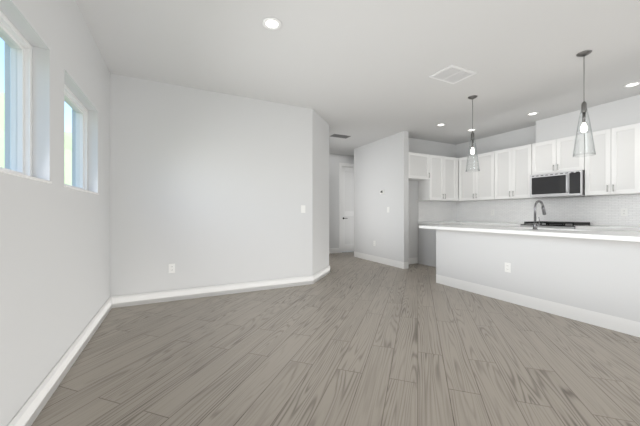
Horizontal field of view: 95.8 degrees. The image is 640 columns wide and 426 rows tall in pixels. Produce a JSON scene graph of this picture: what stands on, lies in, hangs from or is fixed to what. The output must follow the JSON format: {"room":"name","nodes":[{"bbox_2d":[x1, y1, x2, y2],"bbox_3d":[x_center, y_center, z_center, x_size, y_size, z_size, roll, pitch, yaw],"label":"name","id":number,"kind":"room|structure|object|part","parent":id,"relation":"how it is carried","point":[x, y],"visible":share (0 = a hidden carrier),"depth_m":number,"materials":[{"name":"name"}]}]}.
{"room":"empty living room","nodes":[
{"label":"empty living room","id":0,"kind":"room"},
{"bbox_2d":[0,0,109,425],"bbox_3d":[-1.052,-0.260,0.322,0.200,2.740,7.010,0,0,-26],"label":"wall","id":1,"kind":"structure","parent":0,"point":[54,266],"depth_m":1.80,"materials":[{"name":"white paint"}]},
{"bbox_2d":[0,10,31,175],"bbox_3d":[-1.556,-0.590,1.294,0.087,0.816,0.936,0,0,-26],"label":"window","id":2,"kind":"structure","parent":1,"relation":"in","point":[20,55],"depth_m":1.67,"materials":[{"name":"white"}]},
{"bbox_2d":[0,168,51,183],"bbox_3d":[-1.477,-0.187,1.334,0.090,0.014,0.936,0,0,-26],"label":"window sill","id":3,"kind":"structure","parent":1,"relation":"attached to","point":[21,175],"depth_m":1.44,"materials":[{"name":"white"}]},
{"bbox_2d":[64,84,87,189],"bbox_3d":[-2.088,-0.590,2.370,0.087,0.816,0.936,0,0,-26],"label":"window","id":4,"kind":"structure","parent":1,"relation":"in","point":[73,102],"depth_m":2.74,"materials":[{"name":"white"}]},
{"bbox_2d":[64,185,98,194],"bbox_3d":[-2.009,-0.187,2.409,0.090,0.014,0.936,0,0,-26],"label":"window sill","id":5,"kind":"structure","parent":1,"relation":"attached to","point":[71,187],"depth_m":2.30,"materials":[{"name":"white"}]},
{"bbox_2d":[110,73,328,296],"bbox_3d":[-1.681,-0.260,5.449,3.255,2.740,3.040,0,0,-26],"label":"wall","id":6,"kind":"structure","parent":0,"point":[209,188],"depth_m":3.86,"materials":[{"name":"white paint"}]},
{"bbox_2d":[169,264,174,272],"bbox_3d":[-1.873,0.700,3.654,0.072,0.116,0.008,0,0,-26],"label":"outlet","id":7,"kind":"object","parent":6,"relation":"attached to","point":[171,268],"visible":1,"depth_m":3.65,"materials":[{"name":"white plastic"}]},
{"bbox_2d":[7,248,338,425],"bbox_3d":[0.528,1.042,2.720,4.754,0.135,9.589,0,0,-26],"label":"baseboard","id":8,"kind":"structure","parent":6,"relation":"attached to","point":[29,411],"depth_m":3.40,"materials":[{"name":"white wood"}]},
{"bbox_2d":[301,205,304,212],"bbox_3d":[-0.259,-0.060,4.450,0.072,0.116,0.010,0,0,-26],"label":"light switch","id":9,"kind":"object","parent":6,"relation":"attached to","point":[302,208],"visible":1,"depth_m":4.45,"materials":[{"name":"white plastic"}]},
{"bbox_2d":[31,251,639,425],"bbox_3d":[1.356,1.160,3.124,7.200,0.100,10.000,0,0,-26],"label":"floor","id":10,"kind":"structure","parent":0,"point":[349,339],"depth_m":2.15,"materials":[{"name":"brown wood"}]},
{"bbox_2d":[418,225,435,266],"bbox_3d":[2.695,0.672,6.253,0.876,0.876,0.672,0,0,-26],"label":"base cabinet","id":11,"kind":"object","parent":10,"relation":"on","point":[426,246],"depth_m":6.12,"materials":[{"name":"white wood"}]},
{"bbox_2d":[418,221,461,224],"bbox_3d":[2.556,0.214,6.207,0.587,0.040,0.633,0,0,-26],"label":"countertop","id":12,"kind":"structure","parent":11,"relation":"on","point":[439,222],"depth_m":6.02,"materials":[{"name":"white stone"}]},
{"bbox_2d":[435,228,639,336],"bbox_3d":[2.790,0.672,3.504,0.724,0.876,2.812,0,0,-26],"label":"kitchen island","id":13,"kind":"object","parent":10,"relation":"on","point":[590,276],"depth_m":3.18,"materials":[{"name":"white paint"}]},
{"bbox_2d":[504,262,510,272],"bbox_3d":[2.340,0.680,3.605,0.008,0.116,0.072,0,0,-26],"label":"outlet","id":14,"kind":"object","parent":13,"relation":"attached to","point":[507,265],"depth_m":3.61,"materials":[{"name":"white plastic"}]},
{"bbox_2d":[419,224,639,243],"bbox_3d":[2.419,0.214,3.320,0.520,0.040,2.910,0,0,-26],"label":"island countertop","id":15,"kind":"structure","parent":13,"relation":"on","point":[460,227],"depth_m":3.05,"materials":[{"name":"white stone"}]},
{"bbox_2d":[533,200,545,229],"bbox_3d":[2.636,0.021,3.449,0.251,0.347,0.086,0,0,-26],"label":"faucet","id":16,"kind":"object","parent":15,"relation":"on","point":[535,224],"visible":1,"depth_m":3.42,"materials":[{"name":"silver metal"}]},
{"bbox_3d":[2.728,1.042,3.473,0.571,0.135,2.812,0,0,-26],"label":"skirting","id":17,"kind":"part","parent":13,"relation":"part of","materials":[{"name":"white wood"}]},
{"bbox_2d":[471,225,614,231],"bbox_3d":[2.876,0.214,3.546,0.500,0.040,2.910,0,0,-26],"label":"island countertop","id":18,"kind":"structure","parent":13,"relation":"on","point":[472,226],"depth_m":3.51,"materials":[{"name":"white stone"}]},
{"bbox_2d":[520,221,589,228],"bbox_3d":[3.887,0.629,4.782,0.708,0.962,0.752,0,0,-26],"label":"range","id":19,"kind":"object","parent":10,"relation":"on","point":[553,224],"visible":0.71,"depth_m":4.59,"materials":[{"name":"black metal"}]},
{"bbox_3d":[3.503,0.672,5.696,0.608,0.876,1.215,0,0,-26],"label":"base cabinet","id":20,"kind":"object","parent":10,"relation":"on","visible":0},
{"bbox_2d":[462,221,523,224],"bbox_3d":[3.362,0.214,5.953,0.633,0.040,1.801,0,0,-26],"label":"countertop","id":21,"kind":"structure","parent":20,"relation":"on","point":[463,222],"depth_m":5.64,"materials":[{"name":"white stone"}]},
{"bbox_3d":[4.293,0.672,4.097,0.608,0.876,0.824,0,0,-26],"label":"base cabinet","id":22,"kind":"object","parent":10,"relation":"on","visible":0},
{"bbox_2d":[575,225,639,230],"bbox_3d":[4.543,0.214,3.563,0.633,0.040,2.003,0,0,-26],"label":"countertop","id":23,"kind":"structure","parent":22,"relation":"on","point":[628,228],"depth_m":4.12,"materials":[{"name":"white stone"}]},
{"bbox_2d":[329,154,353,248],"bbox_3d":[0.684,-0.260,8.213,3.435,2.740,0.120,0,0,-26],"label":"wall","id":24,"kind":"structure","parent":0,"point":[335,160],"depth_m":8.01,"materials":[{"name":"white paint"}]},
{"bbox_2d":[339,163,353,252],"bbox_3d":[0.946,-0.147,8.333,0.970,2.515,0.135,0,0,-26],"label":"door frame","id":25,"kind":"structure","parent":24,"relation":"attached to","point":[341,165],"depth_m":8.07,"materials":[{"name":"white wood"}]},
{"bbox_2d":[342,167,353,251],"bbox_3d":[0.957,-0.103,8.311,0.778,2.411,0.086,0,0,-26],"label":"hall door","id":26,"kind":"structure","parent":24,"relation":"in","point":[347,209],"depth_m":8.25,"materials":[{"name":"white wood"}]},
{"bbox_2d":[75,0,639,155],"bbox_3d":[1.356,-1.690,3.124,7.200,0.120,10.000,0,0,-26],"label":"ceiling","id":27,"kind":"structure","parent":0,"point":[359,72],"depth_m":2.99,"materials":[{"name":"white paint"}]},
{"bbox_2d":[262,17,280,29],"bbox_3d":[-0.413,-1.625,2.484,0.164,0.010,0.164,0,0,-26],"label":"recessed light","id":28,"kind":"object","parent":27,"relation":"in","point":[270,23],"visible":1,"depth_m":2.48,"materials":[{"name":"white plastic"}]},
{"bbox_2d":[330,134,350,138],"bbox_3d":[0.431,-1.625,6.125,0.400,0.008,0.200,0,0,-26],"label":"ceiling vent","id":29,"kind":"object","parent":27,"relation":"in","point":[340,136],"visible":0.96,"depth_m":6.13,"materials":[{"name":"grey metal"}]},
{"bbox_2d":[429,65,476,83],"bbox_3d":[1.563,-1.625,3.405,0.420,0.008,0.320,0,0,-26],"label":"ceiling vent","id":30,"kind":"object","parent":27,"relation":"in","point":[452,74],"visible":1,"depth_m":3.39,"materials":[{"name":"white metal"}]},
{"bbox_2d":[466,95,479,171],"bbox_3d":[2.143,-1.107,4.060,0.176,1.044,0.176,0,0,-26],"label":"pendant light","id":31,"kind":"object","parent":27,"relation":"hanging from","point":[472,97],"visible":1,"depth_m":4.05,"materials":[{"name":"clear glass"}]},
{"bbox_2d":[527,112,538,115],"bbox_3d":[3.483,-1.625,4.733,0.164,0.010,0.164,0,0,-26],"label":"recessed light","id":32,"kind":"object","parent":27,"relation":"in","point":[531,113],"visible":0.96,"depth_m":4.72,"materials":[{"name":"white plastic"}]},
{"bbox_2d":[573,50,595,156],"bbox_3d":[2.692,-1.107,2.948,0.176,1.044,0.176,0,0,-26],"label":"pendant light","id":33,"kind":"object","parent":27,"relation":"hanging from","point":[584,128],"visible":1,"depth_m":2.94,"materials":[{"name":"clear glass"}]},
{"bbox_2d":[536,95,639,142],"bbox_3d":[5.164,-1.431,2.720,0.269,0.397,5.500,0,0,-26],"label":"soffit","id":34,"kind":"structure","parent":27,"relation":"attached to","point":[618,113],"depth_m":4.40,"materials":[{"name":"white paint"}]},
{"bbox_2d":[623,82,639,87],"bbox_3d":[3.957,-1.625,3.662,0.164,0.010,0.164,0,0,-26],"label":"recessed light","id":35,"kind":"object","parent":27,"relation":"in","point":[632,84],"visible":0.96,"depth_m":3.66,"materials":[{"name":"white plastic"}]},
{"bbox_2d":[354,131,455,261],"bbox_3d":[2.132,-0.260,6.971,1.940,2.740,1.810,0,0,-26],"label":"wall","id":36,"kind":"structure","parent":0,"point":[381,164],"depth_m":6.33,"materials":[{"name":"white paint"}]},
{"bbox_2d":[354,251,417,268],"bbox_3d":[1.585,1.042,6.695,0.716,0.135,1.801,0,0,-26],"label":"baseboard","id":37,"kind":"structure","parent":36,"relation":"attached to","point":[398,264],"depth_m":6.30,"materials":[{"name":"white wood"}]},
{"bbox_2d":[409,152,428,182],"bbox_3d":[1.962,-0.965,6.084,0.605,0.530,0.328,0,0,-26],"label":"upper cabinet","id":38,"kind":"object","parent":36,"relation":"attached to","point":[418,162],"depth_m":5.95,"materials":[{"name":"white wood"}]},
{"bbox_2d":[418,155,452,201],"bbox_3d":[2.595,-0.750,6.396,0.928,0.960,0.328,0,0,-26],"label":"upper cabinet","id":39,"kind":"object","parent":36,"relation":"attached to","point":[439,185],"depth_m":6.23,"materials":[{"name":"white wood"}]},
{"bbox_2d":[418,201,457,221],"bbox_3d":[2.702,-0.037,6.629,1.200,0.463,0.008,0,0,-26],"label":"tile backsplash","id":40,"kind":"structure","parent":36,"relation":"attached to","point":[427,211],"depth_m":6.62,"materials":[{"name":"white tile"}]},
{"bbox_2d":[456,125,639,226],"bbox_3d":[4.444,-0.260,4.651,0.150,2.740,9.900,0,0,-26],"label":"wall","id":41,"kind":"structure","parent":0,"point":[518,137],"depth_m":5.93,"materials":[{"name":"white paint"}]},
{"bbox_2d":[457,151,496,201],"bbox_3d":[3.401,-0.750,6.136,0.402,0.960,0.896,0,0,-26],"label":"upper cabinet","id":42,"kind":"object","parent":41,"relation":"attached to","point":[481,185],"depth_m":6.05,"materials":[{"name":"white wood"}]},
{"bbox_2d":[497,143,536,198],"bbox_3d":[3.754,-0.750,5.505,0.328,0.960,0.801,0,0,-26],"label":"upper cabinet","id":43,"kind":"object","parent":41,"relation":"attached to","point":[515,165],"depth_m":5.38,"materials":[{"name":"white wood"}]},
{"bbox_2d":[458,194,639,225],"bbox_3d":[4.256,-0.037,4.853,0.007,0.463,4.570,0,0,-26],"label":"tile backsplash","id":44,"kind":"structure","parent":41,"relation":"attached to","point":[599,210],"depth_m":5.00,"materials":[{"name":"white tile"}]},
{"bbox_2d":[621,208,627,215],"bbox_3d":[4.521,-0.010,4.298,0.008,0.116,0.072,0,0,-26],"label":"outlet","id":45,"kind":"object","parent":44,"relation":"attached to","point":[624,211],"visible":1,"depth_m":4.29,"materials":[{"name":"white plastic"}]},
{"bbox_2d":[537,134,584,174],"bbox_3d":[4.068,-0.948,4.870,0.328,0.565,0.737,0,0,-26],"label":"upper cabinet","id":46,"kind":"object","parent":41,"relation":"attached to","point":[556,155],"depth_m":4.74,"materials":[{"name":"white wood"}]},
{"bbox_2d":[530,170,584,197],"bbox_3d":[4.017,-0.469,4.845,0.441,0.387,0.728,0,0,-26],"label":"microwave","id":47,"kind":"object","parent":46,"relation":"attached to","point":[563,184],"visible":1,"depth_m":4.72,"materials":[{"name":"silver metal"}]},
{"bbox_2d":[585,124,632,195],"bbox_3d":[4.366,-0.750,4.265,0.328,0.960,0.736,0,0,-26],"label":"upper cabinet","id":48,"kind":"object","parent":41,"relation":"attached to","point":[611,166],"depth_m":4.21,"materials":[{"name":"white wood"}]},
{"bbox_2d":[633,123,639,193],"bbox_3d":[4.653,-0.750,3.685,0.328,0.960,0.811,0,0,-26],"label":"upper cabinet","id":49,"kind":"object","parent":41,"relation":"attached to","point":[636,127],"depth_m":3.96,"materials":[{"name":"white wood"}]},
{"label":"outside","id":50,"kind":"structure","parent":0,"visible":0},
{"bbox_3d":[-27.432,1.385,-13.558,58.800,0.050,80.000,0,0,-26],"label":"ground","id":51,"kind":"structure","parent":50,"visible":0},
{"bbox_2d":[0,94,65,148],"bbox_3d":[-15.322,-2.036,13.639,7.657,7.438,7.899,0,0,-26],"label":"tree","id":52,"kind":"object","parent":51,"relation":"on","point":[2,114],"depth_m":12.14,"materials":[{"name":"green plant"}]},
{"bbox_2d":[0,134,71,184],"bbox_3d":[-7.840,-0.182,7.327,3.898,3.730,3.930,0,0,-26],"label":"tree","id":53,"kind":"object","parent":51,"relation":"on","point":[66,165],"depth_m":7.51,"materials":[{"name":"green plant"}]},
{"bbox_2d":[0,130,71,162],"bbox_3d":[-11.553,-0.574,11.027,5.377,4.981,5.376,0,0,-26],"label":"tree","id":54,"kind":"object","parent":51,"relation":"on","point":[66,151],"depth_m":11.99,"materials":[{"name":"green plant"}]},
{"bbox_2d":[64,130,71,150],"bbox_3d":[-13.226,-1.295,16.805,6.808,6.477,6.563,0,0,-26],"label":"tree","id":55,"kind":"object","parent":51,"relation":"on","point":[67,139],"depth_m":14.68,"materials":[{"name":"green plant"}]}
]}

